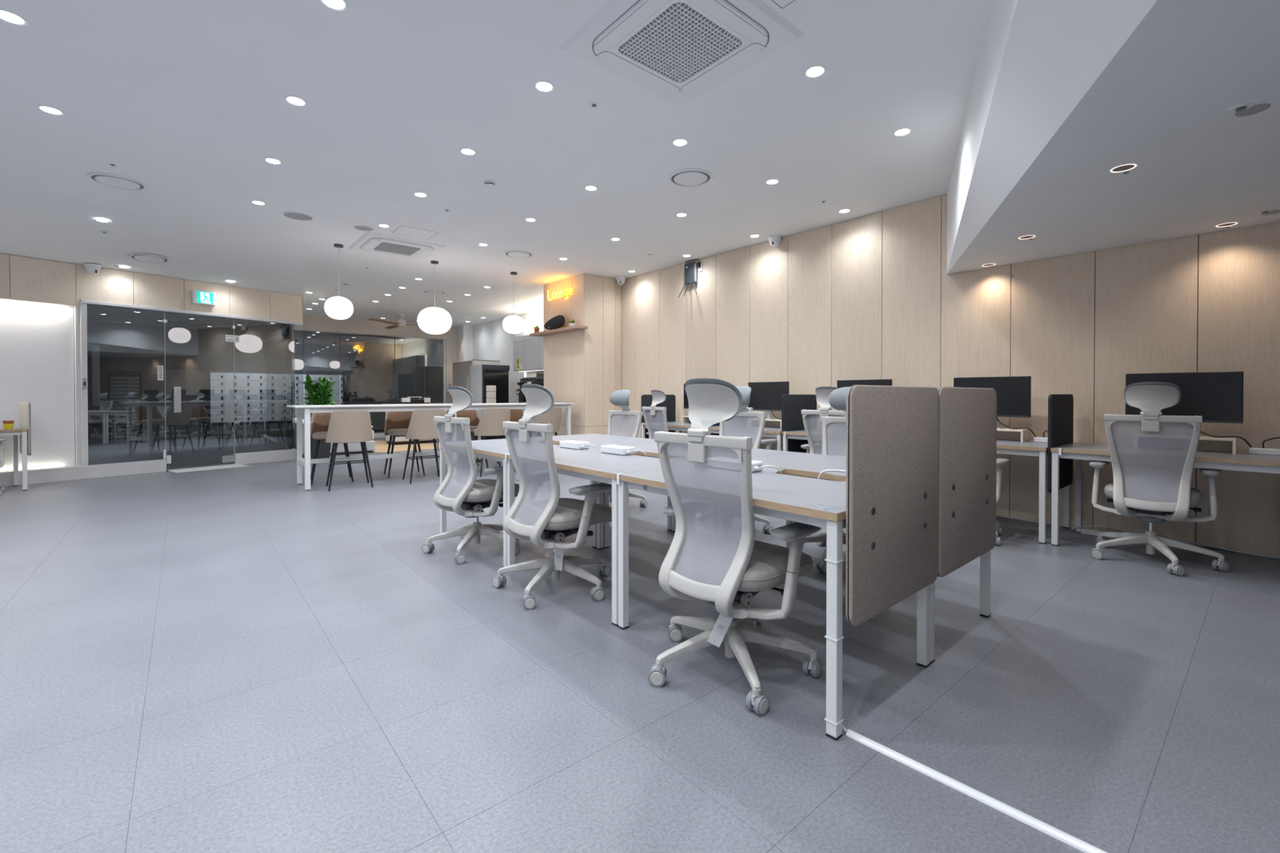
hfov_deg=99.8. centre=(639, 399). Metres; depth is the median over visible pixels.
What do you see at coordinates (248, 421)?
lockers
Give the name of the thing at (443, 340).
window
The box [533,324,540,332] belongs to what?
plant
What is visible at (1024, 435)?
monitor stand
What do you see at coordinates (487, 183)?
smoke detector
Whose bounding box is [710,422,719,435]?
screen
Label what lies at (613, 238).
recessed light
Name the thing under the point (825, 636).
cable tie
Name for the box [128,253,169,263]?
ceiling vent
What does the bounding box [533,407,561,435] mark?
bar stool
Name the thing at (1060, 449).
clamp
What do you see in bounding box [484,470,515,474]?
armrest
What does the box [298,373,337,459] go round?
potted plant
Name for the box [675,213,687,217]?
recessed light
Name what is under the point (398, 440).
kitchen counter
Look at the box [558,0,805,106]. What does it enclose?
air conditioner
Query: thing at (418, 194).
diffuser
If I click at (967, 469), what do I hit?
screen
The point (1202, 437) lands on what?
shelf
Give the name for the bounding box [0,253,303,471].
wall
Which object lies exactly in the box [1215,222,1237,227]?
recessed light
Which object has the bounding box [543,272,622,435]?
wall pillar
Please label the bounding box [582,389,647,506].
office chair
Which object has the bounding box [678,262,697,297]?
router
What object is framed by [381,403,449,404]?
countertop
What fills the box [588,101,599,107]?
sprinkler
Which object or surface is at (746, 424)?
office chair
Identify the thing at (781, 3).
access hatch
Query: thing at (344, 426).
bar stool
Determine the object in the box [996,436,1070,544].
desk
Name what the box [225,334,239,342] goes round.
door sign
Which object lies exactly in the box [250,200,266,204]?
recessed light
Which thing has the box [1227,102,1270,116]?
sprinkler
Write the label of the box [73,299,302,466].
door frame
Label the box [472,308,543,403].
wall
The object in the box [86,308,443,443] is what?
wall
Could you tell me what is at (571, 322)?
plant
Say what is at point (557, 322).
speaker
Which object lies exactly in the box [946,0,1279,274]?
ceiling
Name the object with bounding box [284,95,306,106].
recessed light
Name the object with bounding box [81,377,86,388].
reader
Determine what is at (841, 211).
diffuser
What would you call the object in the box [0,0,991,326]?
ceiling
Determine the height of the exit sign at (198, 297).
0.210 m
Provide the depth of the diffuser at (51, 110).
3.85 m
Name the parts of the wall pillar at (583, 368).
panel, panel, panel, panel, panel, panel, panel, panel, panel, panel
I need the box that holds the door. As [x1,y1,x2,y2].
[165,321,234,470]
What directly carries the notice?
attached to the door frame at (80, 314)
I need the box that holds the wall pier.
[456,324,472,362]
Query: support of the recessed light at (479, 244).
in the ceiling at (186, 97)
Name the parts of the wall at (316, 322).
sill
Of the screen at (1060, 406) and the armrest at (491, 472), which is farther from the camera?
the screen at (1060, 406)
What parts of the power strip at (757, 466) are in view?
cord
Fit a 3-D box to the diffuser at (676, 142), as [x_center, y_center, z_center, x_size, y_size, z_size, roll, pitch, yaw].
[0.323,-2.068,4.333,0.104,0.002,0.104,0,1,-40]
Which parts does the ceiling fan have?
blade, blade, motor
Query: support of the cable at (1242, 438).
attached to the monitor at (1217, 397)
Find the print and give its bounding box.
[226,336,238,341]
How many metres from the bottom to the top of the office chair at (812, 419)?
1.221 m
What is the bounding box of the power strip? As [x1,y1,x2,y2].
[1076,528,1117,538]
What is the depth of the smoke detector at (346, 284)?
9.77 m
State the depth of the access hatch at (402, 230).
6.75 m
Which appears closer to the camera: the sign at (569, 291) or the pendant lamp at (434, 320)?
the pendant lamp at (434, 320)
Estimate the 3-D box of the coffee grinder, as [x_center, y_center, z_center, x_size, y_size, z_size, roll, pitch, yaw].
[-2.713,-0.179,12.396,0.380,0.625,0.220,0,1,-40]
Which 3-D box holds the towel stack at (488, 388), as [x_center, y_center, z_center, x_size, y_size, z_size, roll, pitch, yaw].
[-3.495,-0.266,12.655,0.200,0.145,0.125,0,1,-40]
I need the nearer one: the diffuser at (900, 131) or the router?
the diffuser at (900, 131)
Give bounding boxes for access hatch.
[391,225,438,239]
[771,0,795,8]
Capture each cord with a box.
[817,469,845,479]
[1071,525,1125,532]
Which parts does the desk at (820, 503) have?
leg, under frame, leg, power cord, leg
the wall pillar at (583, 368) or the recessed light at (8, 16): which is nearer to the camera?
the recessed light at (8, 16)
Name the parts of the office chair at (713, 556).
headrest stem, frame, leg, seat, armrest, tilt lever, leg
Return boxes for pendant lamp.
[324,243,353,319]
[417,260,452,334]
[502,271,525,333]
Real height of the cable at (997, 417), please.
0.209 m
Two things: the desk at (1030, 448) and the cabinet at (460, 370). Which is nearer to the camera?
the desk at (1030, 448)
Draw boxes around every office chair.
[0,437,6,495]
[422,386,519,564]
[491,383,611,609]
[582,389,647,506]
[641,390,668,439]
[648,377,822,715]
[719,386,773,533]
[746,407,777,449]
[784,386,850,573]
[800,386,846,454]
[936,386,1009,546]
[1088,382,1229,576]
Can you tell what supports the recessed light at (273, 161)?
in the ceiling at (186, 97)
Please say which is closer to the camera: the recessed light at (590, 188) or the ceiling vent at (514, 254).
the recessed light at (590, 188)
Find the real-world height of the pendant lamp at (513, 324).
1.012 m
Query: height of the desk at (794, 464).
0.761 m
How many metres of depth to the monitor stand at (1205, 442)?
3.88 m
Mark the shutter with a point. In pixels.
(140, 375)
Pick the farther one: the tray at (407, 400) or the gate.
the gate
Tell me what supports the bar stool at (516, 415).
on the floor
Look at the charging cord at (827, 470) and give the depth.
2.54 m
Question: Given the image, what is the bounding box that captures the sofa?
[292,417,374,457]
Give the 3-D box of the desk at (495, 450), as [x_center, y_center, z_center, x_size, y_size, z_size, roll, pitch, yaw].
[-0.978,0.732,4.254,0.783,0.761,1.172,0,1,-41]
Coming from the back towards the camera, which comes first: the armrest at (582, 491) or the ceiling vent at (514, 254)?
the ceiling vent at (514, 254)
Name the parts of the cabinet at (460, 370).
door, door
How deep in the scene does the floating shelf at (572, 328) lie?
9.27 m
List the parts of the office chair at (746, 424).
frame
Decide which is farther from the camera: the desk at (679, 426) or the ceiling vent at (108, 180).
the desk at (679, 426)
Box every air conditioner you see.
[347,231,446,260]
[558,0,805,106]
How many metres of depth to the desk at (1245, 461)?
3.92 m
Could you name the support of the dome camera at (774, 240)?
attached to the ceiling at (186, 97)
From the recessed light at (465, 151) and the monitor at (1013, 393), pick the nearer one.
the recessed light at (465, 151)
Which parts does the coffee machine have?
cup rail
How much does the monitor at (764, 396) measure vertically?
0.467 m
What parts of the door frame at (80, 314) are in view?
pane, pane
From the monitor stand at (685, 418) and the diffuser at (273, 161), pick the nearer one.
the diffuser at (273, 161)
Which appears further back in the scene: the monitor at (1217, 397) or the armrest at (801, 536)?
the monitor at (1217, 397)
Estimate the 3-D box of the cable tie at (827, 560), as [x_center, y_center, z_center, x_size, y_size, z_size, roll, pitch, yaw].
[0.655,0.539,1.814,0.045,0.006,0.045,0,1,-40]
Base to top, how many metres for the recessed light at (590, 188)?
0.004 m
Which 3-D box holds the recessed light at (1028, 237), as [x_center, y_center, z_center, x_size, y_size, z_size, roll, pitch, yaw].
[2.998,-1.253,4.169,0.154,0.003,0.108,0,1,-40]
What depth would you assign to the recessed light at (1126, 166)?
2.90 m
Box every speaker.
[281,211,314,221]
[352,225,373,231]
[544,315,564,329]
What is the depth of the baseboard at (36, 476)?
7.38 m
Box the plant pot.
[2,420,14,429]
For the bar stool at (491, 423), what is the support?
on the floor
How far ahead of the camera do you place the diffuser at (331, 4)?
2.80 m
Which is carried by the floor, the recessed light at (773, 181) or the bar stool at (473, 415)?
the bar stool at (473, 415)
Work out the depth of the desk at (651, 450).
4.00 m
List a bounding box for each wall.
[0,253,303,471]
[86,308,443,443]
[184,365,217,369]
[258,314,456,443]
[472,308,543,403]
[622,194,1279,557]
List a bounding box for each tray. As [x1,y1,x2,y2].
[399,396,430,404]
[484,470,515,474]
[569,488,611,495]
[760,441,777,444]
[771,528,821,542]
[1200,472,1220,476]
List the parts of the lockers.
locker door, locker door, locker door, locker door, locker door, locker door, locker door, locker door, locker door, locker door, locker door, locker door, locker door, locker door, locker door, locker door, locker door, locker door, locker door, locker door, locker door, locker door, locker door, locker door, locker door, locker door, locker door, locker door, locker door, locker door, locker door, locker door, locker door, locker door, locker door, locker door, locker door, locker door, locker door, locker door, locker door, locker door, locker door, locker door, locker door, locker door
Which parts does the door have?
handle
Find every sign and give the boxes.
[191,289,216,306]
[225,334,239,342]
[547,287,573,301]
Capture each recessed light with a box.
[0,8,28,26]
[36,105,64,115]
[93,217,110,222]
[119,265,130,268]
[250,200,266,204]
[263,157,282,164]
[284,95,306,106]
[320,0,347,11]
[377,223,390,227]
[413,191,427,197]
[459,147,475,155]
[478,243,488,246]
[524,217,536,222]
[533,80,554,92]
[584,185,597,191]
[610,237,620,240]
[671,138,688,146]
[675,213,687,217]
[749,234,759,237]
[764,178,779,184]
[804,65,826,78]
[838,208,850,213]
[893,128,911,136]
[982,263,995,266]
[1018,235,1035,239]
[1110,164,1137,173]
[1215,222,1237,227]
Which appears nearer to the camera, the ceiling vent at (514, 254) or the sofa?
the ceiling vent at (514, 254)
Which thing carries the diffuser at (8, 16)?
attached to the recessed light at (8, 16)
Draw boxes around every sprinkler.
[106,162,118,166]
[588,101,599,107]
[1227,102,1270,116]
[1257,208,1279,214]
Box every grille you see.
[373,242,420,255]
[619,2,741,81]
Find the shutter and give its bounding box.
[107,370,142,444]
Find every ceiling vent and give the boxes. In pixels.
[86,173,147,191]
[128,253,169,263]
[422,289,445,294]
[503,249,533,257]
[668,168,713,186]
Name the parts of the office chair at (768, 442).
frame, armrest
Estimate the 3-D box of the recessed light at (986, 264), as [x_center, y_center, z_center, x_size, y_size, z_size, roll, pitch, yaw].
[3.277,-1.261,5.055,0.154,0.003,0.108,0,1,-40]
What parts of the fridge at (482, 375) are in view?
door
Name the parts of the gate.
post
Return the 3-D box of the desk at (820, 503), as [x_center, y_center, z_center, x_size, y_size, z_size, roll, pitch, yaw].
[0.562,0.748,2.477,0.783,0.761,1.176,0,1,-41]
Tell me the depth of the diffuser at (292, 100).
3.72 m
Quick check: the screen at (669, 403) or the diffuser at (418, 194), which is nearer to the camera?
the diffuser at (418, 194)
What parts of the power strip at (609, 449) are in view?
cord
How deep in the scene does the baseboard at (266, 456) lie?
9.18 m
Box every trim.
[166,463,250,472]
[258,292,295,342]
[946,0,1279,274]
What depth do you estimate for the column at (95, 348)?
12.43 m
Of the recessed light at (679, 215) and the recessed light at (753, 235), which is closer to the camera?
the recessed light at (679, 215)
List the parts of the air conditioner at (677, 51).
frame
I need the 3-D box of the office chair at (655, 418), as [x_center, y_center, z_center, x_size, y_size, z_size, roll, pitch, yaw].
[0.334,0.471,7.249,0.721,1.207,0.697,0,1,-37]
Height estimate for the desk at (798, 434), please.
0.745 m
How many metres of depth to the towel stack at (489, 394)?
12.60 m
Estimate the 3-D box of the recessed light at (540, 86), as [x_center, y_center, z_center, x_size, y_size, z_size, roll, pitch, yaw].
[-0.630,-2.060,3.547,0.132,0.004,0.132,0,1,-40]
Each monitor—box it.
[683,383,688,408]
[747,381,789,419]
[836,378,892,410]
[953,376,1031,429]
[1125,371,1243,436]
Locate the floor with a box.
[0,431,1279,852]
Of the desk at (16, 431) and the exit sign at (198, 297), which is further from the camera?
the exit sign at (198, 297)
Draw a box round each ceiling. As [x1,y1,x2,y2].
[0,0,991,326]
[86,288,271,320]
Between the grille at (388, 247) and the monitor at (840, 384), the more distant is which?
the grille at (388, 247)
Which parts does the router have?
plate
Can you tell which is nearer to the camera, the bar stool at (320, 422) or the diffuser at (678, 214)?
the diffuser at (678, 214)
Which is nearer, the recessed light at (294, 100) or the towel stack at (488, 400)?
the recessed light at (294, 100)
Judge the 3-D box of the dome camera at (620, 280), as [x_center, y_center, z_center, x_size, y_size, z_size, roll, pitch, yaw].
[-0.328,-2.048,9.302,0.173,0.132,0.173,0,1,5]
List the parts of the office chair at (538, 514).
headrest stem, leg, frame, leg, armrest, seat, tilt lever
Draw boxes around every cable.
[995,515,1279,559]
[996,417,1035,436]
[1200,431,1252,447]
[1262,436,1279,448]
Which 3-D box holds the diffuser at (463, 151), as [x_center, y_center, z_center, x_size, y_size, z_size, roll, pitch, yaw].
[-1.434,-2.070,4.498,0.104,0.002,0.104,0,1,-40]
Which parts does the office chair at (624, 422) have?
frame, leg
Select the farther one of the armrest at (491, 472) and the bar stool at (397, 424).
the bar stool at (397, 424)
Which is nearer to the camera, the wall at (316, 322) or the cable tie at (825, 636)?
the cable tie at (825, 636)
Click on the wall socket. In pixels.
(699, 264)
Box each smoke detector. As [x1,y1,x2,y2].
[342,282,350,286]
[483,179,496,187]
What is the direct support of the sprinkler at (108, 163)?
attached to the ceiling at (186, 97)
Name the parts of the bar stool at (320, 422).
backrest, leg, leg, seat, leg, leg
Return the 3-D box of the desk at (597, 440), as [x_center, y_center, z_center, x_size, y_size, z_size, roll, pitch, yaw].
[-0.384,0.727,4.770,0.783,0.760,1.172,0,1,-41]
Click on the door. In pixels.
(177, 390)
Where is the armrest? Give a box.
[1089,465,1106,468]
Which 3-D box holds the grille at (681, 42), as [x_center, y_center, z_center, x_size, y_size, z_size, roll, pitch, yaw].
[0.227,-2.033,3.091,0.517,0.019,0.517,0,1,-40]
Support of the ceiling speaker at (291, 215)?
attached to the ceiling at (186, 97)
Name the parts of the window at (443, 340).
pane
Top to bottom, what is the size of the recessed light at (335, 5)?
0.004 m
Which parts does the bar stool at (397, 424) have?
backrest, leg, leg, seat, leg, leg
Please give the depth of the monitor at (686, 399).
7.88 m
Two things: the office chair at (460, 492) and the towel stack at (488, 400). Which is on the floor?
the office chair at (460, 492)
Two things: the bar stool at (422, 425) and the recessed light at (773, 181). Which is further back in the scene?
the bar stool at (422, 425)
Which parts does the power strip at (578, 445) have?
cord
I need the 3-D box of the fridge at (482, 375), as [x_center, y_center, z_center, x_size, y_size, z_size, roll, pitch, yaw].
[-3.647,0.082,13.101,0.690,1.840,0.720,0,1,-40]
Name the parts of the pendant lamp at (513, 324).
globe, cord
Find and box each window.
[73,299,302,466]
[262,324,294,450]
[292,328,446,434]
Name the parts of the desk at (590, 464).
leg, under frame, leg, leg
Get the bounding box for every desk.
[0,426,27,490]
[438,438,599,567]
[506,446,661,626]
[552,433,671,531]
[603,442,792,548]
[616,466,929,741]
[640,421,691,438]
[708,426,781,450]
[751,452,991,664]
[782,430,807,451]
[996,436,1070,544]
[1050,442,1279,546]
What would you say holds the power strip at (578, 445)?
on the desk at (590, 464)
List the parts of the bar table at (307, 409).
leg, leg, foot rail, under frame, leg, leg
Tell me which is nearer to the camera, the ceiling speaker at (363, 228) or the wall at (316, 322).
the ceiling speaker at (363, 228)
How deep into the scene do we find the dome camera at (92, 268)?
7.32 m
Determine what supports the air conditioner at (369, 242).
attached to the ceiling at (186, 97)
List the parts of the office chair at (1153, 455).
armrest, height lever, leg, headrest stem, frame, seat, tilt lever, armrest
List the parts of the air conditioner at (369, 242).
frame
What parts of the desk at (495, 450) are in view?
leg, under frame, leg, leg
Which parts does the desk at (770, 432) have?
under frame, leg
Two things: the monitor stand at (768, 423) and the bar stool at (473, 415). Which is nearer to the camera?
the monitor stand at (768, 423)
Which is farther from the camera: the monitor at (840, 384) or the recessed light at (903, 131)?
the monitor at (840, 384)
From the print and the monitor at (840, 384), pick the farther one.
the print
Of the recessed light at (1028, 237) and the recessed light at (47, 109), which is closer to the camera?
the recessed light at (47, 109)
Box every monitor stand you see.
[682,415,691,422]
[764,418,781,428]
[996,427,1030,442]
[1197,435,1237,453]
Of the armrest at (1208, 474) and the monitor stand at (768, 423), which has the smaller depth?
the armrest at (1208, 474)
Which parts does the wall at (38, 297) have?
fascia panel, wall panel, fascia panel, fascia panel, fascia panel, fascia panel, fascia panel, fascia panel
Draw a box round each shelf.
[529,324,587,337]
[765,418,781,421]
[996,427,1024,431]
[1199,435,1235,440]
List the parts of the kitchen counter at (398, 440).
door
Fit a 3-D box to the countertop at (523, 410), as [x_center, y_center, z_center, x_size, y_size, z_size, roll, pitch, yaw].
[-2.000,0.591,11.893,0.590,0.905,3.080,0,1,-40]
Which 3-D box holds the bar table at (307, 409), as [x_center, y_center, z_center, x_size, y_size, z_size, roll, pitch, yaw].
[-2.802,0.569,7.915,3.930,1.019,0.700,0,1,-40]
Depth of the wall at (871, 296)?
5.03 m
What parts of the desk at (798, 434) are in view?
leg, under frame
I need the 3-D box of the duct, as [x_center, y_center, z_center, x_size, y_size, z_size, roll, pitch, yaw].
[1.009,1.130,1.499,0.034,0.014,0.900,0,1,-42]
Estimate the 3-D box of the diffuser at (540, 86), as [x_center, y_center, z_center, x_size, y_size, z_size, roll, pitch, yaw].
[-0.630,-2.062,3.547,0.104,0.002,0.104,0,1,-40]
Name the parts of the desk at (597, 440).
leg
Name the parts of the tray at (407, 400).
control panel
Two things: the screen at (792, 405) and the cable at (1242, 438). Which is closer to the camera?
the cable at (1242, 438)
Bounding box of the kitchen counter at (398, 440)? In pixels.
[381,403,449,444]
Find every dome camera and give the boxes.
[83,262,101,274]
[616,276,626,284]
[768,234,782,247]
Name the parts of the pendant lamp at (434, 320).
globe, cord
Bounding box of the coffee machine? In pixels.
[515,377,543,403]
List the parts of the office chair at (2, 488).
armrest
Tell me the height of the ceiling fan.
0.302 m
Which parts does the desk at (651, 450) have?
leg, leg, leg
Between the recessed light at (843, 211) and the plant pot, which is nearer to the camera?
the recessed light at (843, 211)
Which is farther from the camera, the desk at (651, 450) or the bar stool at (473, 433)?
the bar stool at (473, 433)
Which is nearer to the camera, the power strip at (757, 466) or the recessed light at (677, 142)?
the power strip at (757, 466)
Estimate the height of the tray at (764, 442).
0.018 m
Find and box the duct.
[845,728,1107,852]
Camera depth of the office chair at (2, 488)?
6.30 m
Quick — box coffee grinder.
[516,378,525,402]
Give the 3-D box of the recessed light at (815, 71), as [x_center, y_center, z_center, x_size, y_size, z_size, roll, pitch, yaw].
[1.098,-2.059,3.384,0.132,0.004,0.132,0,1,-40]
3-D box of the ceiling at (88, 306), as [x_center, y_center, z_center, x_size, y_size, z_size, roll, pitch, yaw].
[-8.957,-2.143,10.348,13.700,0.001,9.400,0,1,-40]
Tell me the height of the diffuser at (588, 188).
0.002 m
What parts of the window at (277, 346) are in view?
pane, pane, pane, pane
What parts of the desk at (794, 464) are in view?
under frame, leg, leg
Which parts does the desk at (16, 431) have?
under frame, leg, leg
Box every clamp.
[617,473,623,485]
[1058,448,1062,456]
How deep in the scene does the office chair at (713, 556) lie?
2.13 m
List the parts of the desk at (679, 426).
leg, under frame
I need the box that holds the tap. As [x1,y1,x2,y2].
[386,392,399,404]
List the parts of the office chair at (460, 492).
headrest stem, frame, leg, armrest, seat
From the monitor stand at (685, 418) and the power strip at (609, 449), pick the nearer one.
the power strip at (609, 449)
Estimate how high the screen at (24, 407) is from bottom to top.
0.651 m
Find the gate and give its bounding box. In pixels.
[424,338,443,403]
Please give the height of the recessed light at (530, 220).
0.004 m
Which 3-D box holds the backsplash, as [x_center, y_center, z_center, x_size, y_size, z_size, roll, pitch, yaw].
[-1.617,-0.282,11.888,0.019,0.750,2.650,0,1,-40]
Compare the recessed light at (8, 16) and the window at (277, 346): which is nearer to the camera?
the recessed light at (8, 16)
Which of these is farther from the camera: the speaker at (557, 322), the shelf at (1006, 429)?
the speaker at (557, 322)
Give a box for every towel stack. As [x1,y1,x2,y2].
[485,385,496,391]
[486,391,496,398]
[486,398,496,403]
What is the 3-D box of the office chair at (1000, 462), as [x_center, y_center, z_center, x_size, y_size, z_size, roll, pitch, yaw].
[2.631,0.501,4.447,0.692,1.217,0.715,0,1,5]
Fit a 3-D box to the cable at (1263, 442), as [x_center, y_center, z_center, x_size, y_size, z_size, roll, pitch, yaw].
[4.383,0.304,3.698,0.274,0.104,0.053,0,1,-18]
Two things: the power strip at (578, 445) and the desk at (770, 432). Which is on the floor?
the desk at (770, 432)
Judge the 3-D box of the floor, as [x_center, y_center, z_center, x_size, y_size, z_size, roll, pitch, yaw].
[-3.969,1.154,4.577,13.832,0.090,24.700,0,1,-40]
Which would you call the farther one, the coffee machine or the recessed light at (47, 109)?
the coffee machine
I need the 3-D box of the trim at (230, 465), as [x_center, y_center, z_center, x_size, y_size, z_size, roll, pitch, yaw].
[-6.750,1.065,8.469,0.400,0.018,0.980,0,1,34]
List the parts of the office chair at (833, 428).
leg, frame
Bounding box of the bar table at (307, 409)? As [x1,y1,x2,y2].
[286,402,574,490]
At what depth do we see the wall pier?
15.69 m
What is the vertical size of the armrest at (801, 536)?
0.018 m
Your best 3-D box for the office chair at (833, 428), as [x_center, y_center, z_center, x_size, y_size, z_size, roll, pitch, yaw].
[1.375,0.511,3.746,0.707,1.211,0.697,0,1,37]
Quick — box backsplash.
[536,371,543,377]
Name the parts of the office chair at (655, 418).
headrest stem, frame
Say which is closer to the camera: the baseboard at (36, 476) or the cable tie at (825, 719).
the cable tie at (825, 719)
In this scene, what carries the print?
attached to the door sign at (229, 338)
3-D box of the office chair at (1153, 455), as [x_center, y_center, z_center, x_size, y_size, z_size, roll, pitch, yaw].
[3.585,0.497,3.768,0.691,1.239,0.710,0,1,-31]
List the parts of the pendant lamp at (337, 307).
globe, cord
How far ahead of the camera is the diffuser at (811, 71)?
3.38 m
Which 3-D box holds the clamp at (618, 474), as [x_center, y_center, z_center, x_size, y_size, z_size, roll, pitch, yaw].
[-0.098,0.392,2.647,0.030,0.060,0.018,0,1,-41]
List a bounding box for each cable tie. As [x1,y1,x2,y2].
[824,559,844,564]
[824,635,844,642]
[824,717,844,725]
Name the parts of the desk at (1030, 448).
under frame, power strip, leg, leg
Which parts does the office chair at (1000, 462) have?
armrest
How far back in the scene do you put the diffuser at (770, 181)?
5.12 m
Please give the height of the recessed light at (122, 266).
0.016 m
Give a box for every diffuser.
[0,10,24,23]
[40,106,61,114]
[95,218,108,222]
[266,158,279,164]
[286,97,304,105]
[322,0,345,8]
[415,192,426,196]
[461,149,474,154]
[536,82,551,91]
[586,186,595,190]
[673,139,686,145]
[676,213,686,216]
[766,179,777,183]
[806,66,823,76]
[839,209,848,213]
[894,128,910,135]
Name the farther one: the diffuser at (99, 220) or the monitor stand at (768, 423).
the monitor stand at (768, 423)
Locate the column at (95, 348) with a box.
[91,345,99,405]
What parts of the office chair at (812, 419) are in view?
frame, headrest stem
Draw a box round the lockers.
[209,372,342,439]
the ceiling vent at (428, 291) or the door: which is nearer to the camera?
the door
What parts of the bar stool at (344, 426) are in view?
leg, leg, backrest, leg, leg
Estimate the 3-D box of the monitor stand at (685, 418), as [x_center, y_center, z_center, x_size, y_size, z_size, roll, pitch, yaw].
[0.861,0.284,7.683,0.220,0.104,0.516,0,1,-40]
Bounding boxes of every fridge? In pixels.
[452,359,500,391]
[470,364,509,439]
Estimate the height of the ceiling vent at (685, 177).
0.016 m
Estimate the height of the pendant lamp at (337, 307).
1.006 m
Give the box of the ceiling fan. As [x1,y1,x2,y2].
[367,313,418,328]
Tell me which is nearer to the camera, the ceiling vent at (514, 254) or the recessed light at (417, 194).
the recessed light at (417, 194)
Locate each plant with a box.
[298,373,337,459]
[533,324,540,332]
[568,319,574,326]
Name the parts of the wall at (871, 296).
panel, panel, panel, panel, panel, panel, panel, panel, panel, panel, panel, panel, panel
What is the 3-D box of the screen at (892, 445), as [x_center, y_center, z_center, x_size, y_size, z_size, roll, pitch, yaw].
[0.970,0.353,2.025,0.737,0.814,0.028,0,1,-41]
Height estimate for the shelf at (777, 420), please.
0.016 m
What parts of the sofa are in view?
backrest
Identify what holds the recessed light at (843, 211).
in the ceiling at (186, 97)
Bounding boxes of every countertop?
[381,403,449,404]
[522,408,535,422]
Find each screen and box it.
[18,401,31,455]
[640,394,675,438]
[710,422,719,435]
[781,394,817,453]
[845,384,939,626]
[937,386,996,577]
[1047,394,1073,492]
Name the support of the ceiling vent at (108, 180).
in the ceiling at (186, 97)
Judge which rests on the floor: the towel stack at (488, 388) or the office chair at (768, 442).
the office chair at (768, 442)
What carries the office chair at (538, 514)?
on the floor
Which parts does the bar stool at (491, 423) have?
leg, backrest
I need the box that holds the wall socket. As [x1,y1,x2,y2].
[697,262,702,271]
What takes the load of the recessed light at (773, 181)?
in the ceiling at (186, 97)
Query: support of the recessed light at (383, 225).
in the ceiling at (186, 97)
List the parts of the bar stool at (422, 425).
leg, leg, backrest, leg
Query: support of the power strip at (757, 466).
on the desk at (820, 503)
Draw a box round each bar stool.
[310,412,353,484]
[325,410,373,491]
[383,411,425,478]
[402,409,447,484]
[456,409,488,468]
[470,432,475,457]
[473,408,510,476]
[497,408,523,463]
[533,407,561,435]
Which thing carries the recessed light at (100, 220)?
in the ceiling at (186, 97)
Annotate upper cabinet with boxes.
[513,334,543,372]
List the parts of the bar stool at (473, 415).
seat, leg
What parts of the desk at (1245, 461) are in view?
leg, leg, under frame, power strip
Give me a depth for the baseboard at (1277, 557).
4.02 m
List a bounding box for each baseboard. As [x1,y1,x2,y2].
[0,458,166,486]
[232,448,296,464]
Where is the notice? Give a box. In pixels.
[157,365,163,380]
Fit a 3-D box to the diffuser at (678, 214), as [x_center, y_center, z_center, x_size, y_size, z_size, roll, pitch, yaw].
[0.469,-2.084,6.073,0.104,0.002,0.104,0,1,-40]
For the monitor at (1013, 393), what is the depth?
4.80 m

